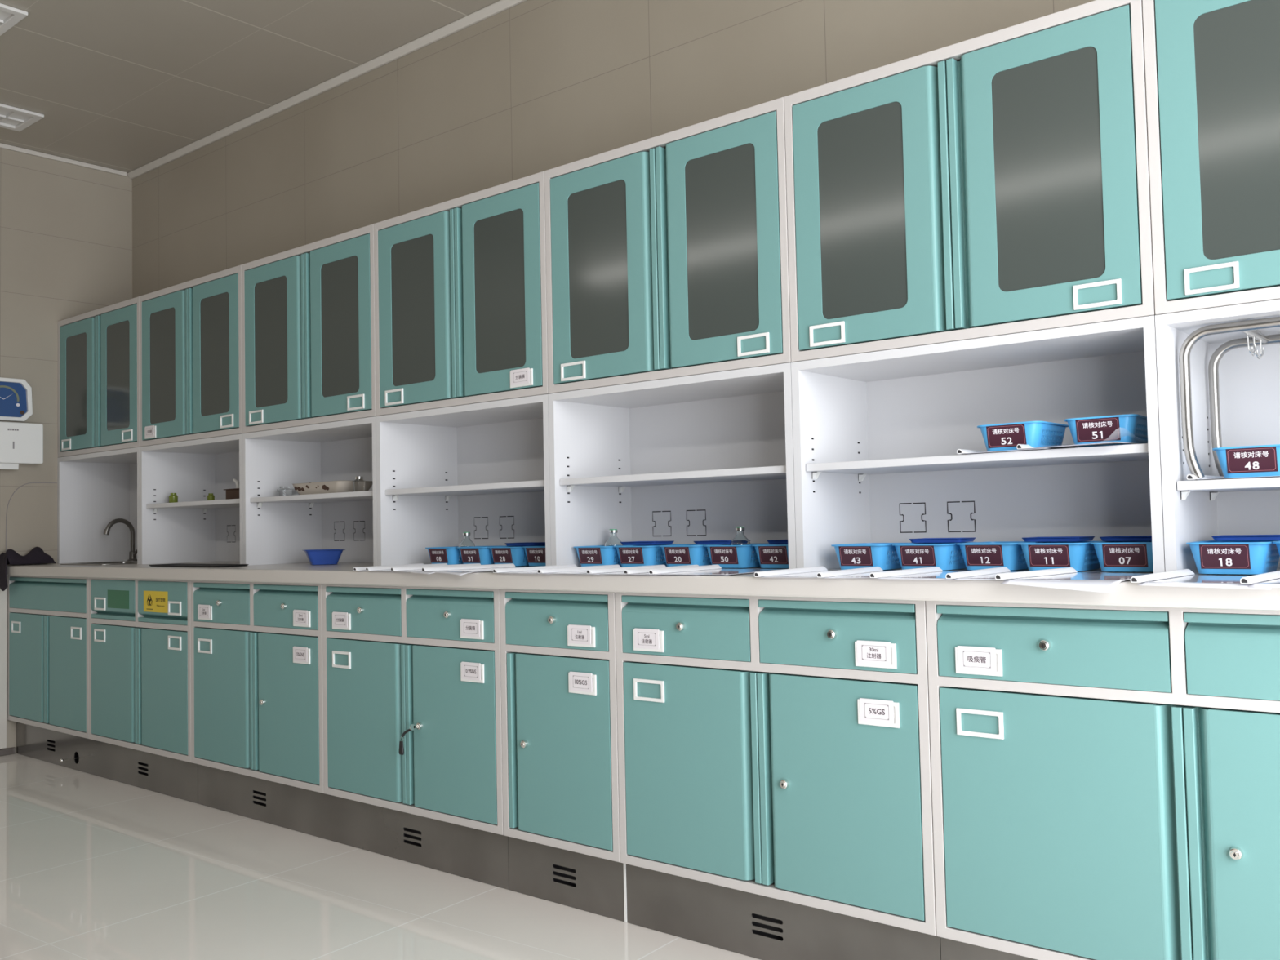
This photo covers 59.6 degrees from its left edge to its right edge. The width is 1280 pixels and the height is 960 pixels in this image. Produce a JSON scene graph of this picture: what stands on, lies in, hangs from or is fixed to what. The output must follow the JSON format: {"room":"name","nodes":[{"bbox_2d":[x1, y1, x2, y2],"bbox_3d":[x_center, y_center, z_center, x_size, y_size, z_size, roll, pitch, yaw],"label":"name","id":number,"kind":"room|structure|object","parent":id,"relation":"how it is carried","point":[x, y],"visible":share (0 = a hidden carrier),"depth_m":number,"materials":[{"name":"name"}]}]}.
{"room":"hospital treatment room","nodes":[
{"label":"hospital treatment room","id":0,"kind":"room"},
{"bbox_2d":[0,147,132,753],"bbox_3d":[-4.547,-0.193,3.138,0.178,2.749,6.222,-3,-3,40],"label":"wall","id":1,"kind":"structure","parent":0,"point":[66,228],"depth_m":5.19,"materials":[{"name":"beige paint"}]},
{"bbox_2d":[0,575,7,748],"bbox_3d":[-4.635,0.757,2.820,0.010,0.767,5.640,-3,-3,40],"label":"trim","id":2,"kind":"structure","parent":1,"relation":"attached to","point":[3,594],"depth_m":4.97,"materials":[{"name":"grey"}]},
{"bbox_2d":[0,746,15,755],"bbox_3d":[-4.614,1.156,2.817,0.012,0.029,5.676,-3,-3,40],"label":"baseboard","id":3,"kind":"structure","parent":1,"relation":"attached to","point":[7,751],"depth_m":4.96,"materials":[{"name":"grey"}]},
{"bbox_2d":[0,377,32,422],"bbox_3d":[-2.857,-0.363,5.014,0.026,0.192,0.238,-3,-3,40],"label":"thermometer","id":4,"kind":"object","parent":1,"relation":"attached to","point":[15,394],"visible":1,"depth_m":5.05,"materials":[{"name":"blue plastic"}]},
{"bbox_2d":[0,421,43,469],"bbox_3d":[-2.812,-0.150,5.000,0.094,0.209,0.231,-3,-3,40],"label":"paper towel dispenser","id":5,"kind":"object","parent":1,"relation":"attached to","point":[20,443],"visible":1,"depth_m":4.99,"materials":[{"name":"white plastic"}]},
{"bbox_2d":[0,462,18,469],"bbox_3d":[-2.831,-0.060,4.973,0.058,0.026,0.098,-3,-3,40],"label":"paper towel","id":6,"kind":"object","parent":5,"relation":"hanging from","point":[2,465],"depth_m":4.96,"materials":[{"name":"white paper"}]},
{"bbox_2d":[5,482,57,562],"bbox_3d":[-2.774,0.195,5.092,0.004,0.369,0.220,-3,-3,40],"label":"panel","id":7,"kind":"object","parent":1,"relation":"attached to","point":[31,517],"visible":0.98,"depth_m":5.10,"materials":[{"name":"grey"}]},
{"bbox_2d":[0,142,126,176],"bbox_3d":[-4.511,-1.561,3.121,0.015,0.019,6.189,-3,-3,40],"label":"trim","id":8,"kind":"structure","parent":1,"relation":"attached to","point":[2,145],"depth_m":5.25,"materials":[{"name":"grey"}]},
{"bbox_2d":[0,0,499,173],"bbox_3d":[-2.208,-1.770,1.221,6.356,0.140,6.578,-3,-3,40],"label":"ceiling","id":9,"kind":"structure","parent":0,"point":[125,86],"depth_m":4.20,"materials":[{"name":"metal"}]},
{"bbox_2d":[0,3,27,35],"bbox_3d":[-2.520,-1.592,3.472,0.251,0.012,1.067,-3,-3,40],"label":"recessed light","id":10,"kind":"object","parent":9,"relation":"in","point":[10,16],"visible":1,"depth_m":3.82,"materials":[{"name":"white plastic"}]},
{"bbox_2d":[0,103,44,131],"bbox_3d":[-2.957,-1.544,4.394,0.253,0.012,1.067,-3,-3,40],"label":"recessed light","id":11,"kind":"object","parent":9,"relation":"in","point":[14,118],"visible":1,"depth_m":4.74,"materials":[{"name":"white plastic"}]},
{"bbox_2d":[0,753,760,959],"bbox_3d":[-2.147,1.113,1.100,6.356,0.133,6.578,-3,-3,40],"label":"floor","id":12,"kind":"structure","parent":0,"point":[92,867],"depth_m":2.92,"materials":[{"name":"tile"}]},
{"bbox_2d":[16,721,198,804],"bbox_3d":[-2.175,1.113,4.501,1.577,0.153,0.027,-3,-3,40],"label":"panel","id":13,"kind":"object","parent":12,"relation":"on","point":[175,778],"visible":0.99,"depth_m":4.40,"materials":[{"name":"metal"}]},
{"bbox_2d":[7,575,88,738],"bbox_3d":[-2.340,0.735,4.949,0.807,0.644,0.571,-3,-3,40],"label":"base cabinet","id":14,"kind":"object","parent":13,"relation":"on","point":[48,616],"visible":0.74,"depth_m":4.72,"materials":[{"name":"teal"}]},
{"bbox_2d":[197,764,509,889],"bbox_3d":[-0.954,1.044,3.482,1.601,0.153,0.027,-3,-3,40],"label":"panel","id":15,"kind":"object","parent":12,"relation":"on","point":[470,853],"visible":0.98,"depth_m":3.36,"materials":[{"name":"metal"}]},
{"bbox_2d":[508,836,624,921],"bbox_3d":[-0.184,1.000,2.840,0.404,0.153,0.027,-3,-3,40],"label":"panel","id":16,"kind":"object","parent":12,"relation":"on","point":[585,882],"visible":0.94,"depth_m":2.83,"materials":[{"name":"metal"}]},
{"bbox_2d":[623,863,626,922],"bbox_3d":[-0.035,0.991,2.699,0.006,0.153,0.005,-3,-3,40],"label":"strip","id":17,"kind":"object","parent":12,"relation":"on","point":[624,864],"visible":0.64,"depth_m":2.70,"materials":[{"name":"white plastic"}]},
{"bbox_2d":[626,863,941,959],"bbox_3d":[0.286,0.974,2.447,0.808,0.153,0.027,-3,-3,40],"label":"panel","id":18,"kind":"object","parent":12,"relation":"on","point":[758,926],"visible":0.95,"depth_m":2.46,"materials":[{"name":"metal"}]},
{"bbox_2d":[940,937,1037,959],"bbox_3d":[1.092,0.928,1.774,1.292,0.153,0.027,-3,-3,40],"label":"panel","id":19,"kind":"object","parent":12,"relation":"on","point":[951,949],"visible":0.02,"depth_m":2.14,"materials":[{"name":"metal"}]},
{"bbox_2d":[132,0,1095,298],"bbox_3d":[-0.126,-0.268,3.615,6.356,2.749,0.178,-3,-3,40],"label":"wall","id":20,"kind":"structure","parent":0,"point":[530,87],"depth_m":3.80,"materials":[{"name":"beige paint"}]},
{"bbox_2d":[57,296,139,457],"bbox_3d":[-2.302,-0.437,5.084,0.793,0.636,0.352,-3,-3,40],"label":"upper cabinet","id":21,"kind":"object","parent":20,"relation":"attached to","point":[99,349],"visible":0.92,"depth_m":4.94,"materials":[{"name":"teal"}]},
{"bbox_2d":[88,577,191,762],"bbox_3d":[-1.722,0.700,4.434,0.800,0.644,0.571,-3,-3,40],"label":"base cabinet","id":22,"kind":"object","parent":20,"relation":"attached to","point":[140,629],"visible":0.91,"depth_m":4.20,"materials":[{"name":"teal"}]},
{"bbox_2d":[139,264,242,446],"bbox_3d":[-1.691,-0.472,4.573,0.798,0.636,0.353,-3,-3,40],"label":"upper cabinet","id":23,"kind":"object","parent":20,"relation":"attached to","point":[191,388],"visible":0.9,"depth_m":4.43,"materials":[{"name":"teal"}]},
{"bbox_2d":[190,580,324,793],"bbox_3d":[-1.111,0.666,3.918,0.799,0.644,0.578,-3,-3,40],"label":"base cabinet","id":24,"kind":"object","parent":20,"relation":"attached to","point":[257,690],"visible":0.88,"depth_m":3.68,"materials":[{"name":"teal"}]},
{"bbox_2d":[241,223,376,433],"bbox_3d":[-1.073,-0.507,4.059,0.810,0.636,0.352,-3,-3,40],"label":"upper cabinet","id":25,"kind":"object","parent":20,"relation":"attached to","point":[308,341],"visible":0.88,"depth_m":3.91,"materials":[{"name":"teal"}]},
{"bbox_2d":[126,0,526,179],"bbox_3d":[-0.220,-1.629,3.593,5.998,0.026,0.026,-3,-3,40],"label":"trim","id":26,"kind":"structure","parent":20,"relation":"attached to","point":[500,6],"depth_m":4.39,"materials":[{"name":"grey"}]},
{"bbox_2d":[321,584,503,835],"bbox_3d":[-0.496,0.631,3.406,0.801,0.644,0.578,-3,-3,40],"label":"base cabinet","id":27,"kind":"object","parent":20,"relation":"attached to","point":[395,658],"visible":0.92,"depth_m":3.16,"materials":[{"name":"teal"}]},
{"bbox_2d":[399,724,417,755],"bbox_3d":[-0.657,0.730,3.145,0.065,0.092,0.026,-3,-3,40],"label":"key","id":28,"kind":"object","parent":27,"relation":"hanging from","point":[412,726],"visible":1,"depth_m":3.15,"materials":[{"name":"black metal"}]},
{"bbox_2d":[373,171,549,416],"bbox_3d":[-0.460,-0.541,3.546,0.788,0.636,0.353,-3,-3,40],"label":"upper cabinet","id":29,"kind":"object","parent":20,"relation":"attached to","point":[460,295],"visible":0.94,"depth_m":3.39,"materials":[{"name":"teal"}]},
{"bbox_2d":[499,589,620,862],"bbox_3d":[-0.033,0.605,3.019,0.403,0.644,0.578,-3,-3,40],"label":"base cabinet","id":30,"kind":"object","parent":20,"relation":"attached to","point":[560,771],"visible":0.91,"depth_m":2.80,"materials":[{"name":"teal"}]},
{"bbox_2d":[544,97,792,393],"bbox_3d":[0.151,-0.576,3.037,0.801,0.636,0.352,-3,-3,40],"label":"upper cabinet","id":31,"kind":"object","parent":20,"relation":"attached to","point":[667,254],"visible":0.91,"depth_m":2.87,"materials":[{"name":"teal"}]},
{"bbox_2d":[614,592,936,935],"bbox_3d":[0.431,0.579,2.632,0.804,0.644,0.578,-3,-3,40],"label":"base cabinet","id":32,"kind":"object","parent":20,"relation":"attached to","point":[779,748],"visible":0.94,"depth_m":2.38,"materials":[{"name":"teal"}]},
{"bbox_2d":[783,0,1155,362],"bbox_3d":[0.768,-0.611,2.521,0.807,0.636,0.352,-3,-3,40],"label":"upper cabinet","id":33,"kind":"object","parent":20,"relation":"attached to","point":[997,183],"visible":0.85,"depth_m":2.35,"materials":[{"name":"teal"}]},
{"bbox_2d":[925,600,1279,959],"bbox_3d":[1.089,0.541,2.083,0.908,0.644,0.578,-3,-3,40],"label":"base cabinet","id":34,"kind":"object","parent":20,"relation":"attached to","point":[1105,780],"visible":0.97,"depth_m":1.95,"materials":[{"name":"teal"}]},
{"bbox_2d":[6,560,1279,610],"bbox_3d":[-0.476,0.286,3.386,5.706,0.042,0.600,-3,-3,40],"label":"countertop","id":35,"kind":"structure","parent":34,"relation":"on","point":[1126,593],"depth_m":2.46,"materials":[{"name":"grey laminate"}]},
{"bbox_2d":[0,546,56,591],"bbox_3d":[-2.755,0.396,5.014,0.111,0.192,0.214,-3,-3,40],"label":"cloth","id":36,"kind":"object","parent":35,"relation":"on","point":[37,555],"visible":1,"depth_m":4.96,"materials":[{"name":"black fabric"}]},
{"bbox_2d":[57,447,139,564],"bbox_3d":[-2.288,0.127,5.062,0.793,0.491,0.347,-3,-3,40],"label":"shelf unit","id":37,"kind":"object","parent":35,"relation":"on","point":[97,489],"visible":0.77,"depth_m":5.27,"materials":[{"name":"white paint"}]},
{"bbox_2d":[60,560,137,564],"bbox_3d":[-2.314,0.442,4.923,0.405,0.155,0.325,-3,-3,40],"label":"sink","id":38,"kind":"object","parent":35,"relation":"in","point":[130,562],"visible":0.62,"depth_m":5.01,"materials":[{"name":"silver metal"}]},
{"bbox_2d":[85,562,133,564],"bbox_3d":[-2.314,0.443,4.923,0.366,0.153,0.286,-3,-3,40],"label":"basin","id":39,"kind":"object","parent":38,"relation":"in","point":[86,563],"depth_m":5.03,"materials":[{"name":"silver metal"}]},
{"bbox_2d":[103,518,137,561],"bbox_3d":[-2.429,0.281,5.224,0.151,0.203,0.079,0,-3,-29],"label":"faucet","id":40,"kind":"object","parent":35,"relation":"on","point":[132,553],"visible":0.94,"depth_m":5.25,"materials":[{"name":"silver metal"}]},
{"bbox_2d":[139,433,243,564],"bbox_3d":[-1.677,0.093,4.552,0.798,0.491,0.347,-3,-3,40],"label":"shelf unit","id":41,"kind":"object","parent":35,"relation":"on","point":[194,528],"visible":0.55,"depth_m":4.78,"materials":[{"name":"white paint"}]},
{"bbox_2d":[223,478,239,499],"bbox_3d":[-1.545,0.034,4.377,0.174,0.087,0.098,-3,-3,40],"label":"box","id":42,"kind":"object","parent":41,"relation":"on","point":[233,493],"visible":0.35,"depth_m":4.36,"materials":[{"name":"brown"}]},
{"bbox_2d":[149,563,248,567],"bbox_3d":[-1.660,0.320,4.188,0.533,0.006,0.124,-3,-3,40],"label":"serving tray","id":43,"kind":"object","parent":35,"relation":"on","point":[174,564],"visible":1,"depth_m":4.17,"materials":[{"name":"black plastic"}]},
{"bbox_2d":[242,416,377,566],"bbox_3d":[-1.060,0.058,4.037,0.810,0.491,0.347,-3,-3,40],"label":"shelf unit","id":44,"kind":"object","parent":35,"relation":"on","point":[277,530],"visible":0.62,"depth_m":4.24,"materials":[{"name":"white paint"}]},
{"bbox_2d":[276,486,292,496],"bbox_3d":[-1.333,0.044,4.188,0.053,0.040,0.053,-3,-3,40],"label":"clear jar","id":45,"kind":"object","parent":44,"relation":"on","point":[282,491],"visible":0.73,"depth_m":4.17,"materials":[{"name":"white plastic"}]},
{"bbox_2d":[292,480,372,494],"bbox_3d":[-1.102,0.031,4.007,0.320,0.043,0.156,-3,-3,40],"label":"tray","id":46,"kind":"object","parent":44,"relation":"on","point":[331,486],"visible":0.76,"depth_m":3.93,"materials":[{"name":"beige"}]},
{"bbox_2d":[353,476,364,491],"bbox_3d":[-0.962,0.015,3.826,0.039,0.053,0.039,-3,-3,40],"label":"clear jar","id":47,"kind":"object","parent":44,"relation":"on","point":[358,483],"visible":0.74,"depth_m":3.81,"materials":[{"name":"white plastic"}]},
{"bbox_2d":[302,549,345,564],"bbox_3d":[-1.155,0.281,4.074,0.144,0.052,0.215,0,-3,-19],"label":"plastic tub","id":48,"kind":"object","parent":35,"relation":"on","point":[315,557],"visible":1,"depth_m":3.99,"materials":[{"name":"blue plastic"}]},
{"bbox_2d":[365,563,447,571],"bbox_3d":[-0.624,0.258,3.301,0.213,0.011,0.300,-3,-3,40],"label":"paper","id":49,"kind":"object","parent":35,"relation":"on","point":[373,568],"visible":0.23,"depth_m":3.29,"materials":[{"name":"white paper"}]},
{"bbox_2d":[391,563,480,573],"bbox_3d":[-0.530,0.254,3.202,0.299,0.016,0.211,1,-3,-42],"label":"cover","id":50,"kind":"object","parent":35,"relation":"on","point":[405,569],"visible":0.41,"depth_m":3.20,"materials":[{"name":"white plastic"}]},
{"bbox_2d":[425,546,475,564],"bbox_3d":[-0.584,0.245,3.607,0.140,0.058,0.182,-3,-3,40],"label":"basket","id":51,"kind":"object","parent":35,"relation":"on","point":[448,555],"visible":0.63,"depth_m":3.53,"materials":[{"name":"blue plastic"}]},
{"bbox_2d":[375,394,551,565],"bbox_3d":[-0.446,0.023,3.525,0.788,0.491,0.347,-3,-3,40],"label":"shelf unit","id":52,"kind":"object","parent":35,"relation":"on","point":[482,469],"visible":0.66,"depth_m":3.71,"materials":[{"name":"white paint"}]},
{"bbox_2d":[422,563,515,575],"bbox_3d":[-0.423,0.248,3.108,0.299,0.018,0.211,1,-3,-40],"label":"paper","id":53,"kind":"object","parent":35,"relation":"on","point":[455,570],"visible":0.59,"depth_m":3.13,"materials":[{"name":"white paper"}]},
{"bbox_2d":[456,545,522,564],"bbox_3d":[-0.470,0.239,3.523,0.140,0.058,0.182,-3,-3,40],"label":"basket","id":54,"kind":"object","parent":35,"relation":"on","point":[482,555],"visible":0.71,"depth_m":3.45,"materials":[{"name":"blue plastic"}]},
{"bbox_2d":[458,532,475,561],"bbox_3d":[-0.561,0.219,3.620,0.053,0.101,0.053,-3,-3,40],"label":"glass bottle","id":55,"kind":"object","parent":54,"relation":"in","point":[466,542],"visible":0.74,"depth_m":3.61,"materials":[{"name":"white"}]},
{"bbox_2d":[487,545,545,566],"bbox_3d":[-0.362,0.233,3.445,0.140,0.058,0.182,-3,-3,40],"label":"basket","id":56,"kind":"object","parent":35,"relation":"on","point":[517,556],"visible":0.56,"depth_m":3.37,"materials":[{"name":"blue plastic"}]},
{"bbox_2d":[505,542,545,546],"bbox_3d":[-0.345,0.200,3.480,0.131,0.009,0.101,-3,-3,40],"label":"tray","id":57,"kind":"object","parent":56,"relation":"on","point":[526,544],"visible":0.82,"depth_m":3.44,"materials":[{"name":"blue plastic"}]},
{"bbox_2d":[521,545,546,566],"bbox_3d":[-0.251,0.228,3.375,0.140,0.058,0.182,-3,-3,40],"label":"basket","id":58,"kind":"object","parent":35,"relation":"on","point":[535,555],"visible":0.41,"depth_m":3.32,"materials":[{"name":"blue plastic"}]},
{"bbox_2d":[493,564,577,573],"bbox_3d":[-0.206,0.235,2.950,0.219,0.011,0.304,-3,-3,40],"label":"cover","id":59,"kind":"object","parent":35,"relation":"on","point":[530,570],"visible":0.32,"depth_m":2.96,"materials":[{"name":"white plastic"}]},
{"bbox_2d":[537,564,621,574],"bbox_3d":[-0.081,0.227,2.845,0.216,0.011,0.302,-3,-3,40],"label":"cover","id":60,"kind":"object","parent":35,"relation":"on","point":[577,570],"visible":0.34,"depth_m":2.86,"materials":[{"name":"white plastic"}]},
{"bbox_2d":[573,545,643,566],"bbox_3d":[-0.083,0.216,3.177,0.140,0.058,0.182,-3,-3,40],"label":"basket","id":61,"kind":"object","parent":35,"relation":"on","point":[595,555],"visible":0.65,"depth_m":3.10,"materials":[{"name":"blue plastic"}]},
{"bbox_2d":[604,528,622,562],"bbox_3d":[-0.076,0.192,3.215,0.053,0.101,0.053,-3,-3,40],"label":"glass bottle","id":62,"kind":"object","parent":61,"relation":"in","point":[613,540],"visible":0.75,"depth_m":3.20,"materials":[{"name":"clear"}]},
{"bbox_2d":[586,564,666,574],"bbox_3d":[0.045,0.220,2.743,0.214,0.011,0.299,-3,-3,40],"label":"cover","id":63,"kind":"object","parent":35,"relation":"on","point":[615,571],"visible":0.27,"depth_m":2.75,"materials":[{"name":"white plastic"}]},
{"bbox_2d":[613,544,676,567],"bbox_3d":[0.032,0.210,3.105,0.140,0.058,0.182,-3,-3,40],"label":"basket","id":64,"kind":"object","parent":35,"relation":"on","point":[649,554],"visible":0.67,"depth_m":3.04,"materials":[{"name":"blue plastic"}]},
{"bbox_2d":[620,541,674,545],"bbox_3d":[0.020,0.179,3.169,0.131,0.009,0.101,-3,-3,38],"label":"tray","id":65,"kind":"object","parent":64,"relation":"on","point":[629,543],"visible":1,"depth_m":3.13,"materials":[{"name":"blue plastic"}]},
{"bbox_2d":[623,564,698,574],"bbox_3d":[0.135,0.214,2.673,0.211,0.011,0.299,-3,-3,37],"label":"cover","id":66,"kind":"object","parent":35,"relation":"on","point":[642,571],"visible":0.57,"depth_m":2.65,"materials":[{"name":"white plastic"}]},
{"bbox_2d":[547,362,796,568],"bbox_3d":[0.165,-0.011,3.015,0.801,0.491,0.347,-3,-3,40],"label":"shelf unit","id":67,"kind":"object","parent":35,"relation":"on","point":[688,460],"visible":0.71,"depth_m":3.17,"materials":[{"name":"white paint"}]},
{"bbox_2d":[658,544,711,566],"bbox_3d":[0.156,0.204,3.012,0.140,0.058,0.182,-3,-3,41],"label":"basket","id":68,"kind":"object","parent":35,"relation":"on","point":[678,554],"visible":0.67,"depth_m":2.94,"materials":[{"name":"blue plastic"}]},
{"bbox_2d":[693,540,750,544],"bbox_3d":[0.221,0.168,3.008,0.131,0.009,0.101,-3,-3,42],"label":"tray","id":69,"kind":"object","parent":68,"relation":"on","point":[703,542],"visible":0.8,"depth_m":2.98,"materials":[{"name":"blue plastic"}]},
{"bbox_2d":[648,564,784,574],"bbox_3d":[0.191,0.211,2.630,0.211,0.011,0.299,-3,-3,35],"label":"cover","id":70,"kind":"object","parent":35,"relation":"on","point":[708,569],"visible":0.98,"depth_m":2.63,"materials":[{"name":"white plastic"}]},
{"bbox_2d":[703,543,768,568],"bbox_3d":[0.272,0.198,2.928,0.140,0.058,0.182,-3,-3,40],"label":"basket","id":71,"kind":"object","parent":35,"relation":"on","point":[726,556],"visible":0.66,"depth_m":2.86,"materials":[{"name":"blue plastic"}]},
{"bbox_2d":[730,526,751,545],"bbox_3d":[0.264,0.173,2.931,0.053,0.101,0.053,-3,-3,40],"label":"glass bottle","id":72,"kind":"object","parent":71,"relation":"in","point":[740,539],"visible":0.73,"depth_m":2.92,"materials":[{"name":"white"}]},
{"bbox_2d":[751,543,788,568],"bbox_3d":[0.388,0.192,2.842,0.140,0.058,0.182,-3,-3,40],"label":"basket","id":73,"kind":"object","parent":35,"relation":"on","point":[770,555],"visible":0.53,"depth_m":2.78,"materials":[{"name":"blue plastic"}]},
{"bbox_2d":[754,566,833,577],"bbox_3d":[0.416,0.200,2.432,0.223,0.012,0.305,-3,-3,40],"label":"cover","id":74,"kind":"object","parent":35,"relation":"on","point":[806,572],"visible":0.57,"depth_m":2.44,"materials":[{"name":"white plastic"}]},
{"bbox_2d":[816,566,888,577],"bbox_3d":[0.532,0.193,2.338,0.211,0.012,0.299,-3,-3,35],"label":"cover","id":75,"kind":"object","parent":35,"relation":"on","point":[864,572],"visible":0.52,"depth_m":2.35,"materials":[{"name":"white plastic"}]},
{"bbox_2d":[831,542,909,569],"bbox_3d":[0.551,0.179,2.625,0.140,0.058,0.182,-3,-3,40],"label":"basket","id":76,"kind":"object","parent":35,"relation":"on","point":[850,556],"visible":0.77,"depth_m":2.56,"materials":[{"name":"blue plastic"}]},
{"bbox_2d":[869,566,964,580],"bbox_3d":[0.628,0.187,2.249,0.212,0.012,0.299,-3,-3,40],"label":"cover","id":77,"kind":"object","parent":35,"relation":"on","point":[934,572],"visible":0.63,"depth_m":2.25,"materials":[{"name":"white"}]},
{"bbox_2d":[892,542,973,570],"bbox_3d":[0.676,0.173,2.544,0.140,0.058,0.182,-3,-3,42],"label":"basket","id":78,"kind":"object","parent":35,"relation":"on","point":[911,555],"visible":0.83,"depth_m":2.48,"materials":[{"name":"blue plastic"}]},
{"bbox_2d":[909,537,975,542],"bbox_3d":[0.705,0.140,2.604,0.131,0.009,0.101,-3,-3,38],"label":"tray","id":79,"kind":"object","parent":78,"relation":"on","point":[921,540],"visible":1,"depth_m":2.57,"materials":[{"name":"blue plastic"}]},
{"bbox_2d":[791,315,1165,573],"bbox_3d":[0.782,-0.046,2.500,0.807,0.491,0.347,-3,-3,40],"label":"shelf unit","id":80,"kind":"object","parent":35,"relation":"on","point":[877,436],"visible":0.78,"depth_m":2.62,"materials":[{"name":"white paint"}]},
{"bbox_2d":[956,448,1051,454],"bbox_3d":[0.842,-0.062,2.423,0.200,0.010,0.295,-3,-3,40],"label":"cover","id":81,"kind":"object","parent":80,"relation":"on","point":[962,451],"visible":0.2,"depth_m":2.37,"materials":[{"name":"white plastic"}]},
{"bbox_2d":[977,421,1068,451],"bbox_3d":[0.824,-0.088,2.398,0.140,0.058,0.182,-3,-3,41],"label":"basket","id":82,"kind":"object","parent":81,"relation":"on","point":[997,437],"visible":0.92,"depth_m":2.34,"materials":[{"name":"blue plastic"}]},
{"bbox_2d":[1016,441,1141,449],"bbox_3d":[0.957,-0.082,2.300,0.287,0.030,0.234,1,-3,-41],"label":"cover","id":83,"kind":"object","parent":80,"relation":"on","point":[1022,446],"visible":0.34,"depth_m":2.24,"materials":[{"name":"white"}]},
{"bbox_2d":[1064,413,1147,447],"bbox_3d":[0.966,-0.095,2.291,0.140,0.058,0.182,-3,-3,37],"label":"basket","id":84,"kind":"object","parent":80,"relation":"on","point":[1130,428],"visible":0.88,"depth_m":2.22,"materials":[{"name":"blue plastic"}]},
{"bbox_2d":[956,541,1028,570],"bbox_3d":[0.802,0.167,2.474,0.140,0.058,0.182,-3,-3,42],"label":"basket","id":85,"kind":"object","parent":35,"relation":"on","point":[976,555],"visible":0.79,"depth_m":2.41,"materials":[{"name":"blue plastic"}]},
{"bbox_2d":[945,566,1106,580],"bbox_3d":[0.748,0.180,2.150,0.221,0.012,0.303,-3,-3,40],"label":"cover","id":86,"kind":"object","parent":35,"relation":"on","point":[988,574],"visible":0.61,"depth_m":2.16,"materials":[{"name":"white plastic"}]},
{"bbox_2d":[1017,541,1101,571],"bbox_3d":[0.899,0.161,2.369,0.140,0.058,0.182,-3,-3,39],"label":"basket","id":87,"kind":"object","parent":35,"relation":"on","point":[1081,556],"visible":0.91,"depth_m":2.31,"materials":[{"name":"blue plastic"}]},
{"bbox_2d":[1022,536,1094,542],"bbox_3d":[0.912,0.129,2.437,0.131,0.009,0.101,-3,-3,42],"label":"tray","id":88,"kind":"object","parent":87,"relation":"on","point":[1050,538],"visible":1,"depth_m":2.40,"materials":[{"name":"blue plastic"}]},
{"bbox_2d":[995,567,1147,592],"bbox_3d":[0.823,0.181,2.050,0.299,0.028,0.211,1,-3,-44],"label":"cover","id":89,"kind":"object","parent":35,"relation":"on","point":[1066,578],"visible":0.84,"depth_m":2.00,"materials":[{"name":"white plastic"}]},
{"bbox_2d":[1090,540,1153,572],"bbox_3d":[1.016,0.155,2.284,0.140,0.058,0.182,-3,-3,36],"label":"basket","id":90,"kind":"object","parent":35,"relation":"on","point":[1113,556],"visible":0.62,"depth_m":2.22,"materials":[{"name":"blue plastic"}]},
{"bbox_2d":[1099,535,1151,541],"bbox_3d":[1.041,0.122,2.335,0.131,0.009,0.101,-3,-3,43],"label":"tray","id":91,"kind":"object","parent":90,"relation":"on","point":[1122,538],"visible":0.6,"depth_m":2.31,"materials":[{"name":"blue plastic"}]},
{"bbox_2d":[1130,568,1273,589],"bbox_3d":[1.003,0.169,1.919,0.211,0.018,0.299,-3,-3,42],"label":"cover","id":92,"kind":"object","parent":35,"relation":"on","point":[1185,577],"visible":0.84,"depth_m":1.89,"materials":[{"name":"white"}]},
{"bbox_2d":[1155,299,1279,572],"bbox_3d":[1.399,-0.081,1.985,0.799,0.491,0.347,-3,-3,40],"label":"shelf unit","id":93,"kind":"object","parent":35,"relation":"on","point":[1197,510],"visible":0.8,"depth_m":2.26,"materials":[{"name":"white paint"}]},
{"bbox_2d":[1178,316,1279,480],"bbox_3d":[1.387,-0.157,1.977,0.740,0.291,0.241,-3,-3,40],"label":"metal pipe","id":94,"kind":"object","parent":93,"relation":"on","point":[1249,327],"visible":0.93,"depth_m":2.12,"materials":[{"name":"silver metal"}]},
{"bbox_2d":[1186,474,1279,479],"bbox_3d":[1.183,-0.007,2.149,0.162,0.011,0.288,-3,-3,42],"label":"cover","id":95,"kind":"object","parent":93,"relation":"on","point":[1189,477],"visible":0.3,"depth_m":2.09,"materials":[{"name":"white plastic"}]},
{"bbox_2d":[1212,444,1279,478],"bbox_3d":[1.183,-0.032,2.125,0.140,0.058,0.182,-3,-3,38],"label":"basket","id":96,"kind":"object","parent":95,"relation":"on","point":[1261,460],"visible":0.96,"depth_m":2.06,"materials":[{"name":"blue plastic"}]},
{"bbox_2d":[1186,540,1279,574],"bbox_3d":[1.130,0.145,2.113,0.140,0.058,0.182,-3,-3,40],"label":"basket","id":97,"kind":"object","parent":35,"relation":"on","point":[1211,557],"visible":0.93,"depth_m":2.05,"materials":[{"name":"blue plastic"}]},
{"bbox_2d":[1211,534,1279,540],"bbox_3d":[1.186,0.111,2.162,0.131,0.009,0.101,-3,-3,39],"label":"tray","id":98,"kind":"object","parent":97,"relation":"on","point":[1231,537],"visible":1,"depth_m":2.13,"materials":[{"name":"blue plastic"}]},
{"bbox_2d":[1240,570,1279,587],"bbox_3d":[1.130,0.161,1.814,0.220,0.017,0.305,-3,-3,40],"label":"cover","id":99,"kind":"object","parent":35,"relation":"on","point":[1265,580],"visible":1,"depth_m":1.79,"materials":[{"name":"white"}]},
{"bbox_2d":[1142,0,1279,315],"bbox_3d":[1.385,-0.645,2.007,0.799,0.636,0.352,-3,-3,40],"label":"upper cabinet","id":100,"kind":"object","parent":20,"relation":"attached to","point":[1212,67],"visible":0.94,"depth_m":2.06,"materials":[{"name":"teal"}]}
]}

